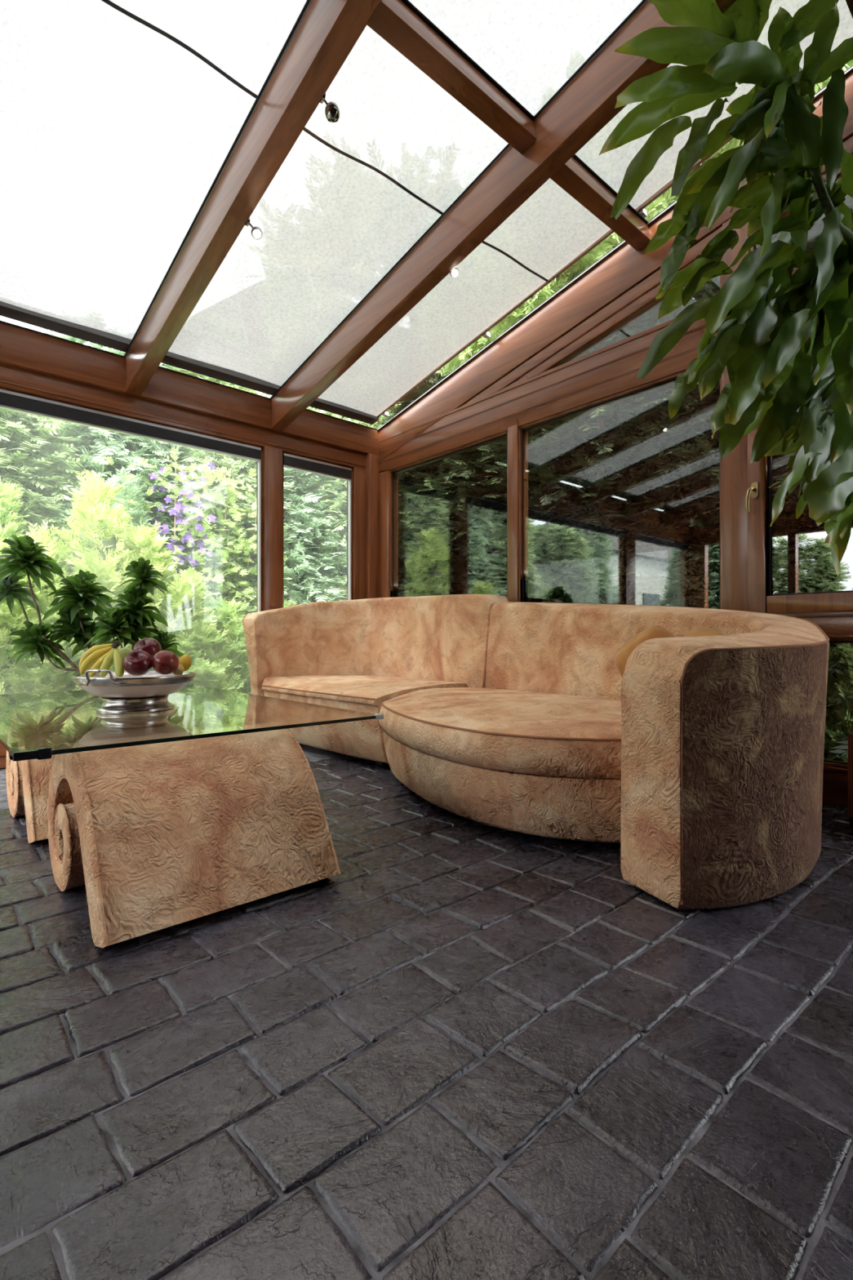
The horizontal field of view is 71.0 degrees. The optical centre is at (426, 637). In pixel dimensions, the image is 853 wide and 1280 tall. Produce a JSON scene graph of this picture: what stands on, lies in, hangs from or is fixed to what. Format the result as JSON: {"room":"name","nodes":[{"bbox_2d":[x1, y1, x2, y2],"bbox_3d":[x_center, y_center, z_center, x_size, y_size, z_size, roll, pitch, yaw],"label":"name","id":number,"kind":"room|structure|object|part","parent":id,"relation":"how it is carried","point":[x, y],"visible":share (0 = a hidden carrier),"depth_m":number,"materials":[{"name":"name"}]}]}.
{"room":"sunroom","nodes":[
{"label":"sunroom","id":0,"kind":"room"},
{"bbox_2d":[0,363,366,768],"bbox_3d":[-2.849,-0.439,3.495,6.280,2.477,0.116,0,0,-42],"label":"wall","id":1,"kind":"structure","parent":0,"point":[11,378],"depth_m":4.27,"materials":[{"name":"brown wood"}]},
{"bbox_2d":[0,387,262,612],"bbox_3d":[-2.533,-0.455,3.773,3.202,2.164,0.074,0,0,-42],"label":"window","id":2,"kind":"structure","parent":1,"relation":"in","point":[11,400],"depth_m":4.21,"materials":[{"name":"brown wood"}]},
{"bbox_3d":[-2.519,-1.514,3.758,3.158,0.018,0.034,0,0,-42],"label":"head rail","id":3,"kind":"part","parent":2,"relation":"part of","materials":[{"name":"wood"}]},
{"bbox_2d":[0,320,378,455],"bbox_3d":[-2.781,-1.798,3.569,6.480,0.242,0.209,0,0,-42],"label":"trim","id":4,"kind":"structure","parent":1,"relation":"attached to","point":[20,347],"depth_m":4.28,"materials":[{"name":"brown wood"}]},
{"bbox_2d":[123,0,382,395],"bbox_3d":[-0.057,-2.382,1.902,0.124,1.407,5.908,0,0,-42],"label":"roof beam","id":5,"kind":"structure","parent":1,"relation":"attached to","point":[325,33],"depth_m":2.67,"materials":[{"name":"brown wood"}]},
{"bbox_2d":[244,217,262,239],"bbox_3d":[-0.842,-1.994,2.915,0.083,0.083,0.058,0,0,-42],"label":"spotlight","id":6,"kind":"object","parent":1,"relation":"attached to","point":[256,233],"visible":1,"depth_m":2.91,"materials":[{"name":"silver metal"}]},
{"bbox_3d":[-0.868,-2.015,2.892,0.010,0.040,0.040,0,0,-42],"label":"mounting plate","id":7,"kind":"part","parent":6,"relation":"part of","materials":[{"name":"silver metal"}]},
{"bbox_3d":[-0.827,-1.971,2.914,0.036,0.027,0.029,0,0,-42],"label":"bulb","id":8,"kind":"part","parent":6,"relation":"part of","materials":[{"name":"white glass"}]},
{"bbox_2d":[262,445,282,610],"bbox_3d":[-1.282,-0.412,4.896,0.160,2.265,0.126,0,0,-42],"label":"trim","id":9,"kind":"structure","parent":1,"relation":"attached to","point":[272,456],"depth_m":4.83,"materials":[{"name":"brown wood"}]},
{"bbox_2d":[282,452,352,607],"bbox_3d":[-0.949,-0.455,5.179,0.713,2.164,0.074,0,0,-42],"label":"window","id":10,"kind":"structure","parent":1,"relation":"in","point":[291,461],"depth_m":5.27,"materials":[{"name":"brown wood"}]},
{"bbox_3d":[-0.936,-1.514,5.164,0.669,0.018,0.034,0,0,-42],"label":"head rail","id":11,"kind":"part","parent":10,"relation":"part of","materials":[{"name":"metal"}]},
{"bbox_2d":[319,93,339,122],"bbox_3d":[-0.390,-2.136,2.409,0.086,0.084,0.060,0,0,-42],"label":"spotlight","id":12,"kind":"object","parent":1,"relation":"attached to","point":[331,109],"visible":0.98,"depth_m":2.40,"materials":[{"name":"silver metal"}]},
{"bbox_3d":[-0.417,-2.158,2.385,0.010,0.040,0.040,0,0,-42],"label":"mounting plate","id":13,"kind":"part","parent":12,"relation":"part of","materials":[{"name":"silver metal"}]},
{"bbox_2d":[352,466,365,599],"bbox_3d":[-0.640,-0.412,5.465,0.130,2.265,0.117,0,0,-42],"label":"trim","id":14,"kind":"structure","parent":1,"relation":"attached to","point":[358,474],"depth_m":5.41,"materials":[{"name":"brown wood"}]},
{"bbox_2d":[449,266,458,277],"bbox_3d":[0.149,-2.115,3.426,0.083,0.083,0.057,0,0,-42],"label":"spotlight","id":15,"kind":"object","parent":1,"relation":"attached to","point":[455,273],"visible":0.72,"depth_m":3.42,"materials":[{"name":"silver metal"}]},
{"bbox_3d":[0.162,-2.092,3.425,0.035,0.027,0.030,0,0,-42],"label":"bulb","id":16,"kind":"part","parent":15,"relation":"part of","materials":[{"name":"white glass"}]},
{"bbox_2d":[270,0,736,431],"bbox_3d":[0.750,-2.382,2.619,0.124,1.407,5.908,0,0,-42],"label":"roof beam","id":17,"kind":"structure","parent":1,"relation":"attached to","point":[586,103],"depth_m":3.07,"materials":[{"name":"brown wood"}]},
{"bbox_2d":[0,743,852,1279],"bbox_3d":[-0.828,0.857,1.271,6.749,0.126,6.300,0,0,-42],"label":"floor","id":18,"kind":"structure","parent":0,"point":[467,1049],"depth_m":1.11,"materials":[{"name":"stone"}]},
{"bbox_2d":[0,534,183,672],"bbox_3d":[-2.208,0.079,3.769,1.312,1.438,0.487,0,0,1],"label":"bush","id":19,"kind":"object","parent":18,"relation":"on","point":[128,622],"visible":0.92,"depth_m":3.74,"materials":[{"name":"green plant"}]},
{"bbox_2d":[0,684,383,947],"bbox_3d":[-1.241,0.550,2.684,1.252,0.496,2.387,0,0,-42],"label":"coffee table","id":20,"kind":"object","parent":18,"relation":"on","point":[164,821],"visible":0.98,"depth_m":1.86,"materials":[{"name":"leather"},{"name":"glass"}]},
{"bbox_3d":[-1.470,0.562,2.763,0.700,0.473,0.743,0,0,-42],"label":"scroll leg","id":21,"kind":"part","parent":20,"relation":"part of","materials":[{"name":"fabric"}]},
{"bbox_2d":[71,668,195,714],"bbox_3d":[-1.257,0.216,2.584,0.486,0.192,0.486,0,0,-42],"label":"fruit bowl","id":22,"kind":"object","parent":20,"relation":"on","point":[128,694],"visible":0.92,"depth_m":2.45,"materials":[{"name":"grey metal"}]},
{"bbox_2d":[78,640,124,677],"bbox_3d":[-1.366,0.088,2.503,0.150,0.154,0.314,0,0,-42],"label":"banana bunch","id":23,"kind":"object","parent":22,"relation":"in","point":[102,656],"visible":0.94,"depth_m":2.47,"materials":[{"name":"yellow food"}]},
{"bbox_3d":[-1.274,0.154,2.329,0.154,0.068,0.044,0,0,4],"label":"handle","id":24,"kind":"part","parent":22,"relation":"part of","materials":[{"name":"grey metal"}]},
{"bbox_2d":[118,648,133,660],"bbox_3d":[-1.342,0.087,2.661,0.088,0.083,0.085,0,0,-42],"label":"apple","id":25,"kind":"object","parent":22,"relation":"in","point":[123,651],"visible":0.3,"depth_m":2.63,"materials":[{"name":"green food"}]},
{"bbox_2d":[122,650,151,675],"bbox_3d":[-1.187,0.104,2.459,0.111,0.106,0.110,0,0,-42],"label":"apple","id":26,"kind":"object","parent":22,"relation":"in","point":[136,663],"visible":0.99,"depth_m":2.43,"materials":[{"name":"red food"}]},
{"bbox_2d":[133,637,161,658],"bbox_3d":[-1.215,0.054,2.599,0.112,0.108,0.114,0,0,-42],"label":"apple","id":27,"kind":"object","parent":22,"relation":"in","point":[151,646],"visible":0.63,"depth_m":2.57,"materials":[{"name":"red food"}]},
{"bbox_2d":[151,650,178,675],"bbox_3d":[-1.089,0.103,2.491,0.105,0.103,0.101,0,0,-42],"label":"apple","id":28,"kind":"object","parent":22,"relation":"in","point":[163,662],"visible":1,"depth_m":2.46,"materials":[{"name":"red food"}]},
{"bbox_2d":[172,664,184,675],"bbox_3d":[-1.058,0.136,2.539,0.052,0.048,0.047,0,0,0],"label":"peach","id":29,"kind":"object","parent":22,"relation":"in","point":[180,670],"visible":0.79,"depth_m":2.53,"materials":[{"name":"food"}]},
{"bbox_2d":[178,653,191,671],"bbox_3d":[-1.062,0.111,2.620,0.060,0.079,0.060,0,0,45],"label":"lemon","id":30,"kind":"object","parent":22,"relation":"in","point":[185,660],"visible":0.69,"depth_m":2.60,"materials":[{"name":"yellow food"}]},
{"bbox_3d":[-1.335,0.319,2.794,1.227,0.012,2.088,0,0,-42],"label":"glass","id":31,"kind":"part","parent":20,"relation":"part of","materials":[{"name":"clear glass"}]},
{"bbox_3d":[-0.786,0.562,1.992,0.700,0.473,0.743,0,0,-42],"label":"scroll leg","id":32,"kind":"part","parent":20,"relation":"part of","materials":[{"name":"fabric"}]},
{"bbox_2d":[242,594,829,910],"bbox_3d":[0.194,0.232,3.530,1.455,1.132,3.842,0,0,-36],"label":"sofa","id":33,"kind":"object","parent":18,"relation":"on","point":[704,761],"visible":0.99,"depth_m":2.25,"materials":[{"name":"fabric"}]},
{"bbox_3d":[-0.467,0.575,4.307,0.862,0.350,1.422,0,0,-42],"label":"seat","id":34,"kind":"part","parent":33,"relation":"part of","materials":[{"name":"fabric"}]},
{"bbox_2d":[261,675,466,706],"bbox_3d":[-0.470,0.348,4.298,0.879,0.105,1.412,0,0,-42],"label":"seat cushion","id":35,"kind":"object","parent":33,"relation":"on","point":[341,690],"depth_m":4.06,"materials":[{"name":"fabric"}]},
{"bbox_3d":[-0.339,0.083,4.635,2.098,0.834,0.874,0,0,21],"label":"backrest","id":36,"kind":"part","parent":33,"relation":"part of","materials":[{"name":"fabric"}]},
{"bbox_2d":[378,687,621,779],"bbox_3d":[0.474,0.415,2.891,1.171,0.202,1.905,0,0,-42],"label":"seat cushion","id":37,"kind":"object","parent":33,"relation":"on","point":[527,733],"depth_m":2.47,"materials":[{"name":"fabric"}]},
{"bbox_3d":[0.486,0.637,2.902,1.137,0.241,1.905,0,0,-42],"label":"seat","id":38,"kind":"part","parent":33,"relation":"part of","materials":[{"name":"fabric"}]},
{"bbox_2d":[613,625,675,677],"bbox_3d":[1.070,0.138,2.802,0.178,0.390,0.394,0,0,-41],"label":"throw pillow","id":39,"kind":"object","parent":33,"relation":"on","point":[620,659],"visible":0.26,"depth_m":2.80,"materials":[{"name":"fabric"}]},
{"bbox_3d":[1.032,0.273,2.958,1.075,1.031,2.382,0,0,-8],"label":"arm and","id":40,"kind":"part","parent":33,"relation":"part of","materials":[{"name":"fabric"}]},
{"bbox_2d":[685,626,725,636],"bbox_3d":[1.190,0.115,2.501,0.162,0.331,0.336,0,0,-2],"label":"throw pillow","id":41,"kind":"object","parent":33,"relation":"on","point":[697,631],"visible":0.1,"depth_m":2.48,"materials":[{"name":"fabric"}]},
{"bbox_2d":[598,0,852,828],"bbox_3d":[1.389,-0.864,2.301,1.716,3.321,0.654,0,0,-22],"label":"hanging plant","id":42,"kind":"object","parent":18,"relation":"on","point":[785,342],"visible":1,"depth_m":2.19,"materials":[{"name":"green plant"}]},
{"bbox_2d":[848,732,852,817],"bbox_3d":[2.016,0.575,2.459,0.320,0.350,0.400,0,0,-42],"label":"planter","id":43,"kind":"object","parent":18,"relation":"on","point":[851,735],"depth_m":2.49,"materials":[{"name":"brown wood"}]},
{"bbox_2d":[377,269,848,807],"bbox_3d":[1.526,-0.509,3.367,0.113,2.618,5.910,0,0,-42],"label":"wall","id":44,"kind":"structure","parent":0,"point":[611,370],"depth_m":4.00,"materials":[{"name":"brown wood"}]},
{"bbox_2d":[365,453,378,598],"bbox_3d":[-0.543,-0.440,5.541,0.115,2.480,0.192,0,0,-42],"label":"trim","id":45,"kind":"structure","parent":44,"relation":"attached to","point":[372,460],"depth_m":5.46,"materials":[{"name":"brown wood"}]},
{"bbox_2d":[378,470,389,597],"bbox_3d":[-0.357,-0.445,5.493,0.100,2.170,0.150,0,0,-42],"label":"trim","id":46,"kind":"structure","parent":44,"relation":"attached to","point":[384,477],"depth_m":5.45,"materials":[{"name":"brown wood"}]},
{"bbox_2d":[389,431,507,597],"bbox_3d":[0.166,-0.449,4.913,0.088,2.136,1.412,0,0,-42],"label":"window","id":47,"kind":"structure","parent":44,"relation":"in","point":[393,474],"depth_m":5.41,"materials":[{"name":"brown wood"}]},
{"bbox_2d":[457,376,528,408],"bbox_3d":[0.171,-1.757,4.892,0.080,0.194,1.770,0,0,-42],"label":"trim","id":48,"kind":"structure","parent":44,"relation":"attached to","point":[523,379],"depth_m":4.30,"materials":[{"name":"brown wood"}]},
{"bbox_2d":[507,424,519,602],"bbox_3d":[0.659,-0.445,4.347,0.102,2.170,0.090,0,0,-42],"label":"trim","id":49,"kind":"structure","parent":44,"relation":"attached to","point":[513,431],"depth_m":4.30,"materials":[{"name":"brown wood"}]},
{"bbox_2d":[377,65,852,462],"bbox_3d":[1.531,-2.353,3.351,0.120,1.469,5.881,0,0,-42],"label":"roof beam","id":50,"kind":"structure","parent":44,"relation":"attached to","point":[623,268],"depth_m":4.07,"materials":[{"name":"brown wood"}]},
{"bbox_2d":[389,167,841,471],"bbox_3d":[1.543,-2.083,3.362,0.088,1.236,5.880,0,0,-42],"label":"trim","id":51,"kind":"structure","parent":44,"relation":"attached to","point":[647,302],"depth_m":3.78,"materials":[{"name":"brown wood"}]},
{"bbox_2d":[519,370,722,608],"bbox_3d":[1.165,-0.449,3.788,0.088,2.136,1.417,0,0,-42],"label":"window","id":52,"kind":"structure","parent":44,"relation":"in","point":[523,430],"depth_m":4.22,"materials":[{"name":"brown wood"}]},
{"bbox_2d":[539,257,722,374],"bbox_3d":[1.203,-1.952,3.724,0.060,0.270,1.269,0,0,-42],"label":"window","id":53,"kind":"structure","parent":44,"relation":"in","point":[721,276],"depth_m":3.62,"materials":[{"name":"brown wood"}]},
{"bbox_2d":[462,136,852,406],"bbox_3d":[1.540,-2.156,3.360,0.096,1.247,5.880,0,0,-42],"label":"trim","id":54,"kind":"structure","parent":44,"relation":"attached to","point":[654,280],"depth_m":3.79,"materials":[{"name":"brown wood"}]},
{"bbox_2d":[722,217,749,611],"bbox_3d":[1.675,-0.893,3.204,0.100,3.186,0.134,0,0,-42],"label":"trim","id":55,"kind":"structure","parent":44,"relation":"attached to","point":[735,464],"depth_m":3.17,"materials":[{"name":"brown wood"}]},
{"bbox_2d":[749,173,841,271],"bbox_3d":[2.609,-2.015,2.161,0.088,0.376,2.667,0,0,-42],"label":"window","id":56,"kind":"structure","parent":44,"relation":"in","point":[753,247],"depth_m":3.12,"materials":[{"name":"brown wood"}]},
{"bbox_2d":[745,414,852,613],"bbox_3d":[2.027,-0.820,2.721,0.155,1.401,1.057,0,0,-42],"label":"window","id":57,"kind":"structure","parent":44,"relation":"in","point":[758,499],"depth_m":3.06,"materials":[{"name":"brown wood"}]},
{"bbox_3d":[1.667,-0.722,3.062,0.072,0.158,0.035,0,0,-31],"label":"handle","id":58,"kind":"part","parent":57,"relation":"part of","materials":[{"name":"gold metal"}]},
{"bbox_2d":[770,611,852,637],"bbox_3d":[2.067,-0.060,2.756,0.116,0.129,1.057,0,0,-42],"label":"trim","id":59,"kind":"structure","parent":44,"relation":"attached to","point":[833,624],"depth_m":2.84,"materials":[{"name":"brown wood"}]},
{"bbox_2d":[823,637,852,768],"bbox_3d":[2.075,0.308,2.763,0.088,0.622,1.057,0,0,-42],"label":"window","id":60,"kind":"structure","parent":44,"relation":"in","point":[841,640],"depth_m":2.84,"materials":[{"name":"brown wood"}]},
{"bbox_2d":[845,0,852,18],"bbox_3d":[-0.919,-2.498,1.246,6.480,1.202,5.991,0,0,-42],"label":"ceiling","id":61,"kind":"structure","parent":0,"point":[850,2],"depth_m":2.49,"materials":[{"name":"clear glass"}]},
{"bbox_2d":[0,0,852,424],"bbox_3d":[-0.854,-2.537,1.215,6.235,1.206,5.836,0,0,-42],"label":"glass roof","id":62,"kind":"object","parent":61,"relation":"attached to","point":[119,119],"visible":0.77,"depth_m":2.98,"materials":[{"name":"fabric"}]},
{"bbox_3d":[1.439,-2.551,3.236,0.020,1.180,5.815,0,0,-42],"label":"rail","id":63,"kind":"part","parent":62,"relation":"part of","materials":[{"name":"brown wood"}]},
{"bbox_2d":[367,0,536,154],"bbox_3d":[0.111,-2.385,2.526,0.980,0.124,0.124,0,0,-42],"label":"trim","id":64,"kind":"structure","parent":61,"relation":"attached to","point":[399,23],"depth_m":2.48,"materials":[{"name":"brown wood"}]},
{"bbox_2d":[550,154,651,250],"bbox_3d":[0.919,-2.385,3.243,0.980,0.124,0.124,0,0,-42],"label":"trim","id":65,"kind":"structure","parent":61,"relation":"attached to","point":[575,176],"depth_m":3.21,"materials":[{"name":"brown wood"}]},
{"label":"outside","id":66,"kind":"structure","parent":0,"visible":0},
{"bbox_3d":[-5.801,1.050,21.595,100.000,0.200,100.000,0,0,-42],"label":"ground","id":67,"kind":"structure","parent":66,"visible":0},
{"bbox_2d":[0,475,30,582],"bbox_3d":[-3.704,-0.230,5.204,0.741,2.359,0.769,0,0,41],"label":"cypress","id":68,"kind":"object","parent":67,"relation":"on","point":[8,498],"visible":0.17,"depth_m":5.17,"materials":[{"name":"green plant"}]},
{"bbox_2d":[0,537,84,694],"bbox_3d":[-3.336,0.083,4.676,1.856,1.828,1.564,0,0,-1],"label":"cypress","id":69,"kind":"object","parent":67,"relation":"on","point":[9,623],"visible":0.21,"depth_m":4.37,"materials":[{"name":"green plant"}]},
{"bbox_2d":[0,408,101,615],"bbox_3d":[-4.331,-0.815,5.990,2.842,3.987,2.753,0,0,-42],"label":"tree","id":70,"kind":"object","parent":67,"relation":"on","point":[20,438],"visible":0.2,"depth_m":5.70,"materials":[{"name":"green plant"}]},
{"bbox_2d":[0,632,125,693],"bbox_3d":[-2.932,0.454,4.922,1.457,1.113,1.590,0,0,-42],"label":"shrub","id":71,"kind":"object","parent":67,"relation":"on","point":[26,663],"visible":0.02,"depth_m":4.42,"materials":[{"name":"green plant"}]},
{"bbox_2d":[22,328,204,595],"bbox_3d":[-3.563,-1.137,6.964,2.839,4.711,2.816,0,0,-42],"label":"cypress","id":72,"kind":"object","parent":67,"relation":"on","point":[117,446],"visible":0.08,"depth_m":6.30,"materials":[{"name":"green plant"}]},
{"bbox_2d":[16,468,228,688],"bbox_3d":[-2.989,-0.254,5.309,1.840,2.539,2.184,0,0,24],"label":"shrub","id":73,"kind":"object","parent":67,"relation":"on","point":[98,549],"visible":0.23,"depth_m":5.29,"materials":[{"name":"green plant"}]},
{"bbox_2d":[104,466,159,593],"bbox_3d":[-3.072,-0.391,6.037,0.908,2.682,0.926,0,0,-42],"label":"cypress","id":74,"kind":"object","parent":67,"relation":"on","point":[134,491],"visible":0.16,"depth_m":5.97,"materials":[{"name":"green plant"}]},
{"bbox_2d":[149,640,235,690],"bbox_3d":[-2.317,0.509,5.450,1.456,0.991,1.386,0,0,-18],"label":"shrub","id":75,"kind":"object","parent":67,"relation":"on","point":[206,670],"visible":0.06,"depth_m":5.31,"materials":[{"name":"green plant"}]},
{"bbox_2d":[99,446,293,614],"bbox_3d":[-2.378,-0.519,6.460,2.142,2.941,0.929,0,0,-40],"label":"flowering shrub","id":76,"kind":"object","parent":67,"relation":"on","point":[187,535],"visible":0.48,"depth_m":6.38,"materials":[{"name":"purple plant"}]},
{"bbox_2d":[145,566,251,693],"bbox_3d":[-2.392,0.165,5.980,1.785,1.766,1.726,0,0,15],"label":"shrub","id":77,"kind":"object","parent":67,"relation":"on","point":[222,612],"visible":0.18,"depth_m":5.79,"materials":[{"name":"green plant"}]},
{"bbox_2d":[141,365,293,660],"bbox_3d":[-2.846,-1.076,7.637,2.869,4.578,2.757,0,0,-42],"label":"cypress","id":78,"kind":"object","parent":67,"relation":"on","point":[220,460],"visible":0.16,"depth_m":6.88,"materials":[{"name":"green plant"}]},
{"bbox_2d":[198,376,272,397],"bbox_3d":[-2.013,-3.875,15.597,10.000,9.650,5.100,0,0,-42],"label":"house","id":79,"kind":"structure","parent":67,"relation":"on","point":[264,395],"depth_m":11.63,"materials":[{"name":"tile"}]},
{"bbox_2d":[219,600,297,693],"bbox_3d":[-1.591,0.309,6.203,1.476,1.442,1.541,0,0,15],"label":"shrub","id":80,"kind":"object","parent":67,"relation":"on","point":[243,652],"visible":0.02,"depth_m":5.88,"materials":[{"name":"green plant"}]},
{"bbox_2d":[231,460,346,616],"bbox_3d":[-2.012,-0.827,8.192,2.867,4.011,2.832,0,0,-42],"label":"tree","id":81,"kind":"object","parent":67,"relation":"on","point":[300,519],"visible":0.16,"depth_m":7.58,"materials":[{"name":"green plant"}]},
{"bbox_2d":[297,401,425,602],"bbox_3d":[-1.040,-1.229,8.537,2.767,4.956,2.779,0,0,41],"label":"cypress","id":82,"kind":"object","parent":67,"relation":"on","point":[343,540],"visible":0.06,"depth_m":7.82,"materials":[{"name":"green plant"}]},
{"bbox_2d":[398,468,438,596],"bbox_3d":[0.021,-0.932,8.892,2.973,4.248,2.768,0,0,-42],"label":"cypress","id":83,"kind":"object","parent":67,"relation":"on","point":[437,468],"visible":0.02,"depth_m":8.12,"materials":[{"name":"green plant"}]},
{"bbox_2d":[382,357,455,595],"bbox_3d":[0.635,-2.268,8.857,2.997,6.763,3.199,0,0,43],"label":"tree","id":84,"kind":"object","parent":67,"relation":"on","point":[455,357],"visible":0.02,"depth_m":8.28,"materials":[{"name":"green plant"}]},
{"bbox_2d":[382,369,540,596],"bbox_3d":[0.243,-1.035,7.428,2.660,4.168,2.652,0,0,-42],"label":"tree","id":85,"kind":"object","parent":67,"relation":"on","point":[413,495],"visible":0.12,"depth_m":6.79,"materials":[{"name":"green plant"}]},
{"bbox_2d":[399,421,612,604],"bbox_3d":[0.946,-0.859,6.531,2.542,3.897,2.631,0,0,26],"label":"tree","id":86,"kind":"object","parent":67,"relation":"on","point":[465,473],"visible":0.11,"depth_m":5.93,"materials":[{"name":"green plant"}]},
{"bbox_2d":[468,241,621,603],"bbox_3d":[1.678,-2.250,7.742,3.112,6.852,3.099,0,0,-42],"label":"tree","id":87,"kind":"object","parent":67,"relation":"on","point":[608,242],"visible":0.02,"depth_m":7.03,"materials":[{"name":"green plant"}]},
{"bbox_2d":[470,307,719,606],"bbox_3d":[1.682,-1.001,5.586,2.582,4.096,2.737,0,0,-42],"label":"tree","id":88,"kind":"object","parent":67,"relation":"on","point":[596,448],"visible":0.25,"depth_m":5.00,"materials":[{"name":"green plant"}]},
{"bbox_2d":[580,217,780,608],"bbox_3d":[2.963,-2.261,6.454,3.156,6.741,3.137,0,0,-42],"label":"tree","id":89,"kind":"object","parent":67,"relation":"on","point":[775,237],"visible":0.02,"depth_m":5.44,"materials":[{"name":"green plant"}]},
{"bbox_2d":[584,275,852,751],"bbox_3d":[2.563,-0.895,4.822,2.542,3.976,2.631,0,0,-28],"label":"tree","id":90,"kind":"object","parent":67,"relation":"on","point":[706,548],"visible":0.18,"depth_m":4.47,"materials":[{"name":"green plant"}]},
{"bbox_2d":[715,194,852,758],"bbox_3d":[3.117,-0.962,3.775,2.721,4.015,2.629,0,0,-42],"label":"tree","id":91,"kind":"object","parent":67,"relation":"on","point":[801,581],"visible":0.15,"depth_m":3.84,"materials":[{"name":"green plant"}]},
{"bbox_2d":[823,642,852,762],"bbox_3d":[2.488,0.325,3.217,1.020,1.406,0.800,0,0,-5],"label":"shrub","id":92,"kind":"object","parent":67,"relation":"on","point":[842,716],"visible":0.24,"depth_m":3.20,"materials":[{"name":"green plant"}]},
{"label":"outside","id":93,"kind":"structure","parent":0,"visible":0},
{"bbox_2d":[435,243,602,377],"bbox_3d":[0.752,-3.315,5.920,1.814,1.816,2.157,0,0,-42],"label":"maple tree","id":94,"kind":"object","parent":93,"point":[525,308],"visible":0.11,"depth_m":5.42,"materials":[{"name":"green plant"}]},
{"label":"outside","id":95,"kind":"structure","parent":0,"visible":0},
{"bbox_2d":[546,153,717,293],"bbox_3d":[1.601,-3.715,5.002,2.174,1.816,1.822,0,0,-42],"label":"maple tree","id":96,"kind":"object","parent":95,"point":[663,202],"visible":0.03,"depth_m":4.83,"materials":[{"name":"green plant"}]},
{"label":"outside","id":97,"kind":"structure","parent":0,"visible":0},
{"bbox_2d":[688,59,852,177],"bbox_3d":[2.402,-4.115,4.095,1.846,1.816,2.161,0,0,-42],"label":"maple tree","id":98,"kind":"object","parent":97,"point":[734,143],"visible":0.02,"depth_m":4.21,"materials":[{"name":"green plant"}]}
]}

